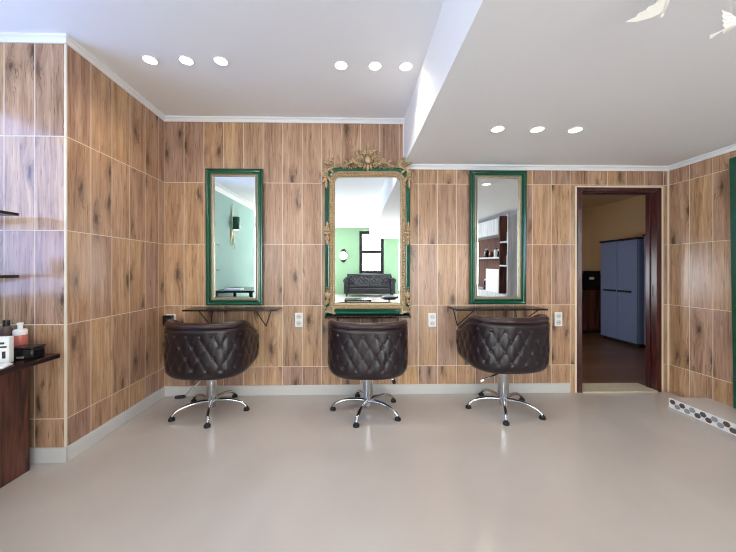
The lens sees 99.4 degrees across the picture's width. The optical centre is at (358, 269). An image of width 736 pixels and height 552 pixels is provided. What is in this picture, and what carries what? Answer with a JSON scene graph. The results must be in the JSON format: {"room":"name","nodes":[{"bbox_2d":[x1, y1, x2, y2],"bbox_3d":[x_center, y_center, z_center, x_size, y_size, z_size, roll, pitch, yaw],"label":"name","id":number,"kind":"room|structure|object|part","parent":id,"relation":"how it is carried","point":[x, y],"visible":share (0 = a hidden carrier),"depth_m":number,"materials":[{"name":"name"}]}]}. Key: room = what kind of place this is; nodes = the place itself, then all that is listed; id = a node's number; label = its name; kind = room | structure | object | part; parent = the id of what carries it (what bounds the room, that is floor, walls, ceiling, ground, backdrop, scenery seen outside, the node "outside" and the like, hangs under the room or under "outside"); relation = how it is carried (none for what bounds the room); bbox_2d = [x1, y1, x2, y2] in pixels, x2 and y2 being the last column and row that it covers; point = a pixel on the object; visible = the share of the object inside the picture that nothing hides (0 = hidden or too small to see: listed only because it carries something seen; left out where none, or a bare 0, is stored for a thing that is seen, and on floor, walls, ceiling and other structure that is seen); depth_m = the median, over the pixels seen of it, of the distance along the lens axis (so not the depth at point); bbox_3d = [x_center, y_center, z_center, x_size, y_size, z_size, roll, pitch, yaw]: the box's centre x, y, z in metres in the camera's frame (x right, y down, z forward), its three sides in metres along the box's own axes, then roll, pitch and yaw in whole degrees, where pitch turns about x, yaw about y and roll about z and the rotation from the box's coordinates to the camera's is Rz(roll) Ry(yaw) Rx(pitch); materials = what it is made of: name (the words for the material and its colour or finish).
{"room":"salon","nodes":[
{"label":"salon","id":0,"kind":"room"},
{"bbox_2d":[0,43,63,447],"bbox_3d":[-2.262,-0.135,2.089,0.672,2.790,0.100,0,0,-1],"label":"wall","id":1,"kind":"structure","parent":0,"point":[31,74],"depth_m":2.04,"materials":[{"name":"brown wood"}]},
{"bbox_2d":[0,32,65,43],"bbox_3d":[-2.244,-1.507,2.025,0.704,0.046,0.030,0,0,-1],"label":"trim","id":2,"kind":"structure","parent":1,"relation":"attached to","point":[5,37],"depth_m":2.03,"materials":[{"name":"paint"}]},
{"bbox_2d":[30,447,67,463],"bbox_3d":[-2.253,1.210,2.032,0.688,0.100,0.014,0,0,-1],"label":"baseboard","id":3,"kind":"structure","parent":1,"relation":"attached to","point":[38,455],"depth_m":2.03,"materials":[{"name":"paint"}]},
{"bbox_2d":[64,44,66,446],"bbox_3d":[-1.924,-0.160,2.047,0.010,2.640,0.012,0,0,-1],"label":"trim","id":4,"kind":"structure","parent":1,"relation":"attached to","point":[65,45],"depth_m":2.04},
{"bbox_2d":[67,45,163,445],"bbox_3d":[-1.985,-0.135,2.584,0.100,2.790,1.070,0,0,-1],"label":"wall","id":5,"kind":"structure","parent":0,"point":[115,143],"depth_m":2.42,"materials":[{"name":"brown wood"}]},
{"bbox_2d":[65,387,164,461],"bbox_3d":[-1.928,1.210,2.571,0.014,0.100,1.072,0,0,-1],"label":"baseboard","id":6,"kind":"structure","parent":5,"relation":"attached to","point":[80,445],"depth_m":2.42,"materials":[{"name":"paint"}]},
{"bbox_2d":[66,34,165,120],"bbox_3d":[-1.920,-1.507,2.569,0.030,0.046,1.104,0,0,-1],"label":"trim","id":7,"kind":"structure","parent":5,"relation":"attached to","point":[70,42],"depth_m":2.40,"materials":[{"name":"paint"}]},
{"bbox_2d":[0,0,443,117],"bbox_3d":[-1.032,-1.590,-1.907,3.250,0.120,10.334,0,0,-1],"label":"ceiling","id":8,"kind":"structure","parent":0,"point":[281,55],"depth_m":2.12,"materials":[{"name":"paint"}]},
{"bbox_2d":[141,55,158,64],"bbox_3d":[-1.520,-1.525,2.269,0.112,0.008,0.112,0,0,-1],"label":"recessed light","id":9,"kind":"object","parent":8,"relation":"in","point":[148,59],"visible":1,"depth_m":2.26,"materials":[{"name":"white paint"}]},
{"bbox_2d":[177,55,194,65],"bbox_3d":[-1.260,-1.525,2.275,0.112,0.008,0.112,0,0,-1],"label":"recessed light","id":10,"kind":"object","parent":8,"relation":"in","point":[185,60],"visible":1,"depth_m":2.27,"materials":[{"name":"white paint"}]},
{"bbox_2d":[213,56,228,65],"bbox_3d":[-1.008,-1.525,2.281,0.112,0.008,0.112,0,0,-1],"label":"recessed light","id":11,"kind":"object","parent":8,"relation":"in","point":[219,60],"visible":1,"depth_m":2.28,"materials":[{"name":"white paint"}]},
{"bbox_2d":[333,61,347,69],"bbox_3d":[-0.135,-1.525,2.330,0.112,0.008,0.112,0,0,-1],"label":"recessed light","id":12,"kind":"object","parent":8,"relation":"in","point":[339,65],"visible":1,"depth_m":2.32,"materials":[{"name":"white paint"}]},
{"bbox_2d":[368,61,381,70],"bbox_3d":[0.120,-1.525,2.336,0.112,0.008,0.112,0,0,-1],"label":"recessed light","id":13,"kind":"object","parent":8,"relation":"in","point":[375,65],"visible":1,"depth_m":2.33,"materials":[{"name":"white paint"}]},
{"bbox_2d":[398,62,412,70],"bbox_3d":[0.352,-1.525,2.342,0.112,0.008,0.112,0,0,-1],"label":"recessed light","id":14,"kind":"object","parent":8,"relation":"in","point":[405,66],"visible":1,"depth_m":2.33,"materials":[{"name":"white paint"}]},
{"bbox_2d":[0,333,735,551],"bbox_3d":[1.327,1.320,-0.070,8.050,0.120,13.900,0,0,-1],"label":"floor","id":15,"kind":"structure","parent":0,"point":[603,472],"depth_m":1.88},
{"bbox_2d":[0,353,59,487],"bbox_3d":[-2.231,0.895,1.355,0.690,0.730,1.250,0,0,-1],"label":"cabinet","id":16,"kind":"object","parent":15,"relation":"on","point":[15,378],"depth_m":1.87,"materials":[{"name":"brown wood"}]},
{"bbox_2d":[0,363,12,368],"bbox_3d":[-1.969,0.522,1.681,0.120,0.014,0.080,0,0,-21],"label":"folded towel","id":17,"kind":"object","parent":16,"relation":"on","point":[4,365],"visible":1,"depth_m":1.70,"materials":[{"name":"white fabric"}]},
{"bbox_2d":[0,336,13,363],"bbox_3d":[-2.032,0.455,1.770,0.093,0.150,0.041,0,0,-19],"label":"carton","id":18,"kind":"object","parent":16,"relation":"on","point":[6,342],"visible":0.93,"depth_m":1.76,"materials":[{"name":"white cardboard"}]},
{"bbox_2d":[0,320,13,335],"bbox_3d":[-2.205,0.420,1.950,0.064,0.218,0.064,0,0,-1],"label":"bottle","id":19,"kind":"object","parent":16,"relation":"on","point":[6,329],"visible":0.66,"depth_m":1.94,"materials":[{"name":"brown plastic"}]},
{"bbox_2d":[12,322,27,346],"bbox_3d":[-2.120,0.428,1.952,0.068,0.202,0.068,0,0,-1],"label":"pump bottle","id":20,"kind":"object","parent":16,"relation":"on","point":[20,334],"visible":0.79,"depth_m":1.94,"materials":[{"name":"pink plastic"}]},
{"bbox_2d":[14,344,45,359],"bbox_3d":[-1.998,0.493,1.879,0.130,0.072,0.098,0,0,-9],"label":"storage box","id":21,"kind":"object","parent":16,"relation":"on","point":[27,351],"visible":0.86,"depth_m":1.84,"materials":[{"name":"black plastic"}]},
{"bbox_3d":[-1.998,0.464,1.880,0.130,0.012,0.096,0,0,-9],"label":"lid","id":22,"kind":"part","parent":21,"relation":"part of","materials":[{"name":"black plastic"}]},
{"bbox_2d":[0,353,59,375],"bbox_3d":[-2.231,0.545,1.355,0.690,0.030,1.250,0,0,-1],"label":"countertop","id":23,"kind":"structure","parent":16,"relation":"on","point":[17,365],"depth_m":1.81,"materials":[{"name":"brown wood"}]},
{"bbox_2d":[164,319,258,428],"bbox_3d":[-1.314,0.845,2.795,0.727,0.831,0.637,0,0,-1],"label":"salon chair","id":24,"kind":"object","parent":15,"relation":"on","point":[210,352],"visible":1,"depth_m":2.53,"materials":[{"name":"brown leather"}]},
{"bbox_3d":[-1.454,1.188,2.693,0.301,0.089,0.040,0,0,-37],"label":"leg","id":25,"kind":"part","parent":24,"relation":"part of","materials":[{"name":"silver metal"}]},
{"bbox_3d":[-1.393,0.994,2.698,0.206,0.185,0.045,0,0,-25],"label":"pump lever","id":26,"kind":"part","parent":24,"relation":"part of","materials":[{"name":"silver metal"}]},
{"bbox_3d":[-1.458,1.188,2.891,0.301,0.089,0.040,0,0,35],"label":"leg","id":27,"kind":"part","parent":24,"relation":"part of","materials":[{"name":"silver metal"}]},
{"bbox_3d":[-1.264,1.188,2.636,0.040,0.089,0.301,0,0,-19],"label":"leg","id":28,"kind":"part","parent":24,"relation":"part of","materials":[{"name":"silver metal"}]},
{"bbox_3d":[-1.271,1.188,2.956,0.040,0.089,0.301,0,0,17],"label":"leg","id":29,"kind":"part","parent":24,"relation":"part of","materials":[{"name":"silver metal"}]},
{"bbox_3d":[-1.151,1.188,2.799,0.301,0.089,0.040,0,0,-1],"label":"leg","id":30,"kind":"part","parent":24,"relation":"part of","materials":[{"name":"silver metal"}]},
{"bbox_2d":[327,319,407,427],"bbox_3d":[0.076,0.845,2.806,0.714,0.831,0.643,0,0,-1],"label":"salon chair","id":31,"kind":"object","parent":15,"relation":"on","point":[366,352],"visible":1,"depth_m":2.52,"materials":[{"name":"brown leather"}]},
{"bbox_3d":[-0.092,1.188,2.804,0.301,0.089,0.040,0,0,1],"label":"leg","id":32,"kind":"part","parent":31,"relation":"part of","materials":[{"name":"silver metal"}]},
{"bbox_3d":[0.022,1.188,2.643,0.040,0.089,0.301,0,0,19],"label":"leg","id":33,"kind":"part","parent":31,"relation":"part of","materials":[{"name":"silver metal"}]},
{"bbox_3d":[0.214,1.188,2.900,0.301,0.089,0.040,0,0,-35],"label":"leg","id":34,"kind":"part","parent":31,"relation":"part of","materials":[{"name":"silver metal"}]},
{"bbox_3d":[0.211,1.188,2.702,0.301,0.089,0.040,0,0,37],"label":"leg","id":35,"kind":"part","parent":31,"relation":"part of","materials":[{"name":"silver metal"}]},
{"bbox_2d":[456,314,549,425],"bbox_3d":[1.300,0.825,2.836,0.733,0.871,0.638,0,0,-1],"label":"salon chair","id":36,"kind":"object","parent":15,"relation":"on","point":[501,346],"visible":1,"depth_m":2.56,"materials":[{"name":"brown leather"}]},
{"bbox_3d":[1.140,1.188,2.838,0.301,0.089,0.040,0,0,3],"label":"leg","id":37,"kind":"part","parent":36,"relation":"part of","materials":[{"name":"silver metal"}]},
{"bbox_3d":[1.164,0.912,2.691,0.322,0.062,0.053,0,0,-32],"label":"pump lever","id":38,"kind":"part","parent":36,"relation":"part of","materials":[{"name":"silver metal"}]},
{"bbox_3d":[1.264,1.188,2.993,0.040,0.089,0.301,0,0,-15],"label":"leg","id":39,"kind":"part","parent":36,"relation":"part of","materials":[{"name":"silver metal"}]},
{"bbox_3d":[1.249,1.188,2.673,0.040,0.089,0.301,0,0,21],"label":"leg","id":40,"kind":"part","parent":36,"relation":"part of","materials":[{"name":"silver metal"}]},
{"bbox_3d":[1.449,1.188,2.923,0.301,0.089,0.040,0,0,-33],"label":"leg","id":41,"kind":"part","parent":36,"relation":"part of","materials":[{"name":"silver metal"}]},
{"bbox_3d":[1.440,1.188,2.725,0.301,0.089,0.040,0,0,39],"label":"leg","id":42,"kind":"part","parent":36,"relation":"part of","materials":[{"name":"silver metal"}]},
{"bbox_2d":[582,288,600,332],"bbox_3d":[4.354,0.815,6.500,1.140,0.890,0.680,0,0,-1],"label":"base cabinet","id":43,"kind":"object","parent":15,"relation":"on","point":[591,297],"visible":0.12,"depth_m":6.19,"materials":[{"name":"brown wood"}]},
{"bbox_2d":[582,288,600,289],"bbox_3d":[4.353,0.385,6.510,1.140,0.030,0.660,0,0,-1],"label":"countertop","id":44,"kind":"structure","parent":43,"relation":"on","point":[582,288],"depth_m":6.22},
{"bbox_2d":[582,271,600,287],"bbox_3d":[4.614,0.195,6.464,0.520,0.350,0.384,0,0,-1],"label":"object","id":45,"kind":"object","parent":44,"relation":"on","point":[590,279],"visible":0.61,"depth_m":6.28,"materials":[{"name":"black plastic"}]},
{"bbox_3d":[4.694,0.044,6.468,0.360,0.050,0.360,0,0,-1],"label":"lid","id":46,"kind":"part","parent":45,"relation":"part of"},
{"bbox_2d":[599,237,644,347],"bbox_3d":[4.704,0.365,5.408,0.510,1.790,0.764,0,0,-1],"label":"tall cabinet","id":47,"kind":"object","parent":15,"relation":"on","point":[622,260],"visible":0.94,"depth_m":5.28,"materials":[{"name":"blue paint"}]},
{"bbox_3d":[4.480,0.350,5.589,0.026,1.689,0.363,0,0,-1],"label":"door","id":48,"kind":"part","parent":47,"relation":"part of","materials":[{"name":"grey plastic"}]},
{"bbox_3d":[4.489,0.350,5.218,0.026,1.689,0.363,0,0,-1],"label":"door","id":49,"kind":"part","parent":47,"relation":"part of","materials":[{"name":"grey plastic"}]},
{"bbox_2d":[642,234,644,344],"bbox_3d":[4.791,0.345,4.650,0.510,1.830,0.724,0,0,-1],"label":"tall cabinet","id":50,"kind":"object","parent":15,"relation":"on","point":[643,234],"visible":0.06,"depth_m":4.98,"materials":[{"name":"black paint"}]},
{"bbox_3d":[4.568,0.331,4.820,0.026,1.729,0.343,0,0,-1],"label":"door","id":51,"kind":"part","parent":50,"relation":"part of","materials":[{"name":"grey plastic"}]},
{"bbox_2d":[669,397,735,434],"bbox_3d":[3.052,1.218,2.075,0.363,0.084,1.610,0,0,-1],"label":"platform","id":52,"kind":"object","parent":15,"relation":"on","point":[720,415],"visible":1,"depth_m":2.64,"materials":[{"name":"tile"}]},
{"bbox_2d":[729,156,735,408],"bbox_3d":[3.185,0.111,2.233,0.045,2.130,0.840,-1,0,-1],"label":"floor mirror","id":53,"kind":"object","parent":52,"relation":"on","point":[732,160],"visible":1,"depth_m":2.63,"materials":[{"name":"green paint"}]},
{"bbox_2d":[164,122,667,391],"bbox_3d":[0.629,-0.135,3.229,5.396,2.790,0.100,0,0,-1],"label":"wall","id":54,"kind":"structure","parent":0,"point":[291,156],"depth_m":3.15,"materials":[{"name":"brown wood"}]},
{"bbox_2d":[163,314,175,324],"bbox_3d":[-1.883,0.493,3.096,0.105,0.107,0.050,0,0,-1],"label":"wall switch","id":55,"kind":"object","parent":54,"relation":"attached to","point":[166,317],"visible":0.56,"depth_m":3.07,"materials":[{"name":"white paint"}]},
{"bbox_2d":[182,307,281,326],"bbox_3d":[-1.212,0.471,3.028,0.881,0.198,0.222,0,0,-1],"label":"console shelf","id":56,"kind":"object","parent":54,"relation":"attached to","point":[194,309],"visible":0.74,"depth_m":2.99,"materials":[{"name":"black metal"}]},
{"bbox_3d":[-1.212,0.380,3.026,0.881,0.016,0.219,0,0,-1],"label":"shelf","id":57,"kind":"part","parent":56,"relation":"part of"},
{"bbox_2d":[205,168,263,305],"bbox_3d":[-1.236,-0.326,3.100,0.563,1.356,0.046,0,1,-1],"label":"wall mirror","id":58,"kind":"object","parent":54,"relation":"attached to","point":[234,197],"visible":1,"depth_m":3.10,"materials":[{"name":"green paint"}]},
{"bbox_2d":[214,177,255,297],"bbox_3d":[-1.236,-0.326,3.111,0.414,1.208,0.007,0,1,-1],"label":"mirror glass","id":59,"kind":"object","parent":58,"relation":"attached to","point":[234,197],"depth_m":3.11,"materials":[{"name":"silver metal"}]},
{"bbox_2d":[164,116,403,123],"bbox_3d":[-0.744,-1.507,3.132,2.406,0.046,0.030,0,0,-1],"label":"trim","id":60,"kind":"structure","parent":54,"relation":"attached to","point":[248,119],"depth_m":3.13,"materials":[{"name":"paint"}]},
{"bbox_2d":[295,313,302,326],"bbox_3d":[-0.606,0.503,3.144,0.080,0.144,0.013,0,0,-1],"label":"wall socket","id":61,"kind":"object","parent":54,"relation":"attached to","point":[298,316],"visible":1,"depth_m":3.14,"materials":[{"name":"white plastic"}]},
{"bbox_2d":[164,383,569,395],"bbox_3d":[0.108,1.210,3.160,4.111,0.100,0.014,0,0,-1],"label":"baseboard","id":62,"kind":"structure","parent":54,"relation":"attached to","point":[241,390],"depth_m":3.15,"materials":[{"name":"paint"}]},
{"bbox_2d":[324,315,410,320],"bbox_3d":[0.087,0.523,3.106,0.850,0.146,0.119,0,0,-1],"label":"console shelf","id":63,"kind":"object","parent":54,"relation":"attached to","point":[325,316],"visible":0.65,"depth_m":3.05,"materials":[{"name":"black wood"}]},
{"bbox_2d":[322,142,412,314],"bbox_3d":[0.086,-0.409,3.111,0.908,1.715,0.095,0,0,-1],"label":"ornate mirror","id":64,"kind":"object","parent":63,"relation":"on","point":[367,228],"visible":0.99,"depth_m":3.12,"materials":[{"name":"green paint"}]},
{"bbox_2d":[335,177,399,302],"bbox_3d":[0.086,-0.298,3.132,0.658,1.267,0.007,0,1,-1],"label":"mirror glass","id":65,"kind":"object","parent":64,"relation":"attached to","point":[367,209],"depth_m":3.13,"materials":[{"name":"silver metal"}]},
{"bbox_3d":[0.086,0.406,3.134,0.830,0.060,0.040,0,1,-1],"label":"rail","id":66,"kind":"part","parent":64,"relation":"part of","materials":[{"name":"green paint"}]},
{"bbox_3d":[0.087,0.461,3.106,0.850,0.022,0.119,0,0,-1],"label":"shelf","id":67,"kind":"part","parent":63,"relation":"part of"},
{"bbox_2d":[403,124,403,156],"bbox_3d":[0.452,-1.275,3.169,0.012,0.410,0.012,0,0,-1],"label":"trim","id":68,"kind":"structure","parent":54,"relation":"attached to","point":[403,124],"depth_m":3.16,"materials":[{"name":"paint"}]},
{"bbox_2d":[428,313,435,326],"bbox_3d":[0.744,0.510,3.174,0.080,0.144,0.013,0,0,-1],"label":"wall socket","id":69,"kind":"object","parent":54,"relation":"attached to","point":[431,316],"visible":1,"depth_m":3.17,"materials":[{"name":"white paint"}]},
{"bbox_2d":[469,170,526,303],"bbox_3d":[1.408,-0.330,3.160,0.574,1.352,0.046,0,1,-1],"label":"wall mirror","id":70,"kind":"object","parent":54,"relation":"attached to","point":[497,198],"visible":1,"depth_m":3.16,"materials":[{"name":"green paint"}]},
{"bbox_2d":[477,178,518,296],"bbox_3d":[1.407,-0.330,3.171,0.428,1.206,0.007,0,1,-1],"label":"mirror glass","id":71,"kind":"object","parent":70,"relation":"attached to","point":[497,198],"depth_m":3.17,"materials":[{"name":"silver metal"}]},
{"bbox_2d":[449,306,547,325],"bbox_3d":[1.364,0.471,3.086,0.887,0.198,0.222,0,0,-1],"label":"console shelf","id":72,"kind":"object","parent":54,"relation":"attached to","point":[457,308],"visible":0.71,"depth_m":3.02,"materials":[{"name":"black metal"}]},
{"bbox_3d":[1.364,0.380,3.085,0.887,0.016,0.219,0,0,-1],"label":"shelf","id":73,"kind":"part","parent":72,"relation":"part of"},
{"bbox_2d":[405,164,667,170],"bbox_3d":[1.833,-1.047,3.191,2.750,0.046,0.030,0,0,-1],"label":"trim","id":74,"kind":"structure","parent":54,"relation":"attached to","point":[412,166],"depth_m":3.19,"materials":[{"name":"paint"}]},
{"bbox_2d":[554,312,561,325],"bbox_3d":[2.048,0.505,3.204,0.080,0.144,0.013,0,0,-1],"label":"wall socket","id":75,"kind":"object","parent":54,"relation":"attached to","point":[557,315],"visible":1,"depth_m":3.20,"materials":[{"name":"white paint"}]},
{"bbox_2d":[575,186,662,392],"bbox_3d":[2.683,0.198,3.266,0.921,2.124,0.118,0,0,-1],"label":"door frame","id":76,"kind":"structure","parent":54,"relation":"in","point":[653,194],"depth_m":3.22,"materials":[{"name":"brown wood"}]},
{"bbox_2d":[582,383,657,392],"bbox_3d":[2.678,1.251,3.310,0.781,0.018,0.230,0,0,-1],"label":"threshold","id":77,"kind":"object","parent":54,"relation":"attached to","point":[586,387],"depth_m":3.27,"materials":[{"name":"stone"}]},
{"bbox_2d":[404,0,735,165],"bbox_3d":[1.999,-1.360,-1.813,2.945,0.580,10.284,0,0,-1],"label":"ceiling","id":78,"kind":"structure","parent":0,"point":[653,91],"depth_m":1.84,"materials":[{"name":"paint"}]},
{"bbox_2d":[490,126,505,132],"bbox_3d":[1.051,-1.065,2.364,0.112,0.008,0.112,0,0,-1],"label":"recessed light","id":79,"kind":"object","parent":78,"relation":"in","point":[495,129],"visible":1,"depth_m":2.36,"materials":[{"name":"white paint"}]},
{"bbox_2d":[529,126,545,132],"bbox_3d":[1.355,-1.065,2.371,0.112,0.008,0.112,0,0,-1],"label":"recessed light","id":80,"kind":"object","parent":78,"relation":"in","point":[539,128],"visible":1,"depth_m":2.36,"materials":[{"name":"white paint"}]},
{"bbox_2d":[567,127,583,132],"bbox_3d":[1.649,-1.065,2.378,0.112,0.008,0.112,0,0,-1],"label":"recessed light","id":81,"kind":"object","parent":78,"relation":"in","point":[575,129],"visible":1,"depth_m":2.37,"materials":[{"name":"white paint"}]},
{"bbox_2d":[626,0,669,21],"bbox_3d":[1.103,-1.037,1.142,0.162,0.190,0.118,0,0,-10],"label":"bird","id":82,"kind":"object","parent":78,"relation":"hanging from","point":[660,6],"visible":1,"depth_m":1.18},
{"bbox_2d":[709,0,735,38],"bbox_3d":[1.364,-0.964,1.170,0.081,0.212,0.080,0,0,2],"label":"bird","id":83,"kind":"object","parent":78,"relation":"hanging from","point":[729,20],"visible":1,"depth_m":1.17},
{"bbox_2d":[582,208,589,270],"bbox_3d":[3.270,-0.050,6.876,3.850,2.620,0.100,0,0,-1],"label":"wall","id":84,"kind":"structure","parent":0,"point":[585,211],"depth_m":6.87,"materials":[{"name":"beige paint"}]},
{"bbox_2d":[582,195,639,207],"bbox_3d":[3.309,-1.410,5.133,3.850,0.100,3.586,0,0,-1],"label":"ceiling","id":85,"kind":"structure","parent":0,"point":[588,201],"depth_m":6.02,"materials":[{"name":"beige paint"}]},
{"bbox_2d":[590,195,644,273],"bbox_3d":[5.185,-0.050,5.126,0.100,2.620,3.486,0,0,-1],"label":"wall","id":86,"kind":"structure","parent":0,"point":[622,219],"depth_m":6.24,"materials":[{"name":"beige paint"}]},
{"bbox_2d":[669,150,735,406],"bbox_3d":[3.290,-0.135,2.257,0.120,2.790,1.964,0,0,-1],"label":"wall","id":87,"kind":"structure","parent":0,"point":[700,294],"depth_m":2.93,"materials":[{"name":"brown wood"}]},
{"bbox_2d":[667,171,668,391],"bbox_3d":[3.204,0.120,3.231,0.008,2.280,0.012,0,0,-1],"label":"trim","id":88,"kind":"structure","parent":87,"relation":"attached to","point":[668,171],"depth_m":3.23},
{"bbox_3d":[-2.556,-0.135,-2.414,0.120,2.790,9.090,0,0,-1],"label":"wall","id":89,"kind":"structure","parent":0,"visible":0},
{"bbox_2d":[0,210,18,215],"bbox_3d":[-2.357,-0.322,1.597,0.460,0.070,0.720,0,0,-1],"label":"wall shelf","id":90,"kind":"object","parent":89,"relation":"attached to","point":[2,213],"visible":1,"depth_m":1.91,"materials":[{"name":"black wood"}]},
{"bbox_2d":[0,275,18,277],"bbox_3d":[-2.357,0.066,1.597,0.460,0.070,0.720,0,0,-1],"label":"wall shelf","id":91,"kind":"object","parent":89,"relation":"attached to","point":[1,276],"visible":1,"depth_m":1.91,"materials":[{"name":"black wood"}]},
{"bbox_3d":[3.404,-0.135,-2.773,0.120,2.790,8.100,0,0,-1],"label":"wall","id":92,"kind":"structure","parent":0,"visible":0},
{"bbox_2d":[668,144,735,170],"bbox_3d":[3.307,-1.047,-1.794,0.030,0.046,10.064,0,0,-1],"label":"trim","id":93,"kind":"structure","parent":92,"relation":"attached to","point":[730,148],"depth_m":2.89,"materials":[{"name":"paint"}]}
]}

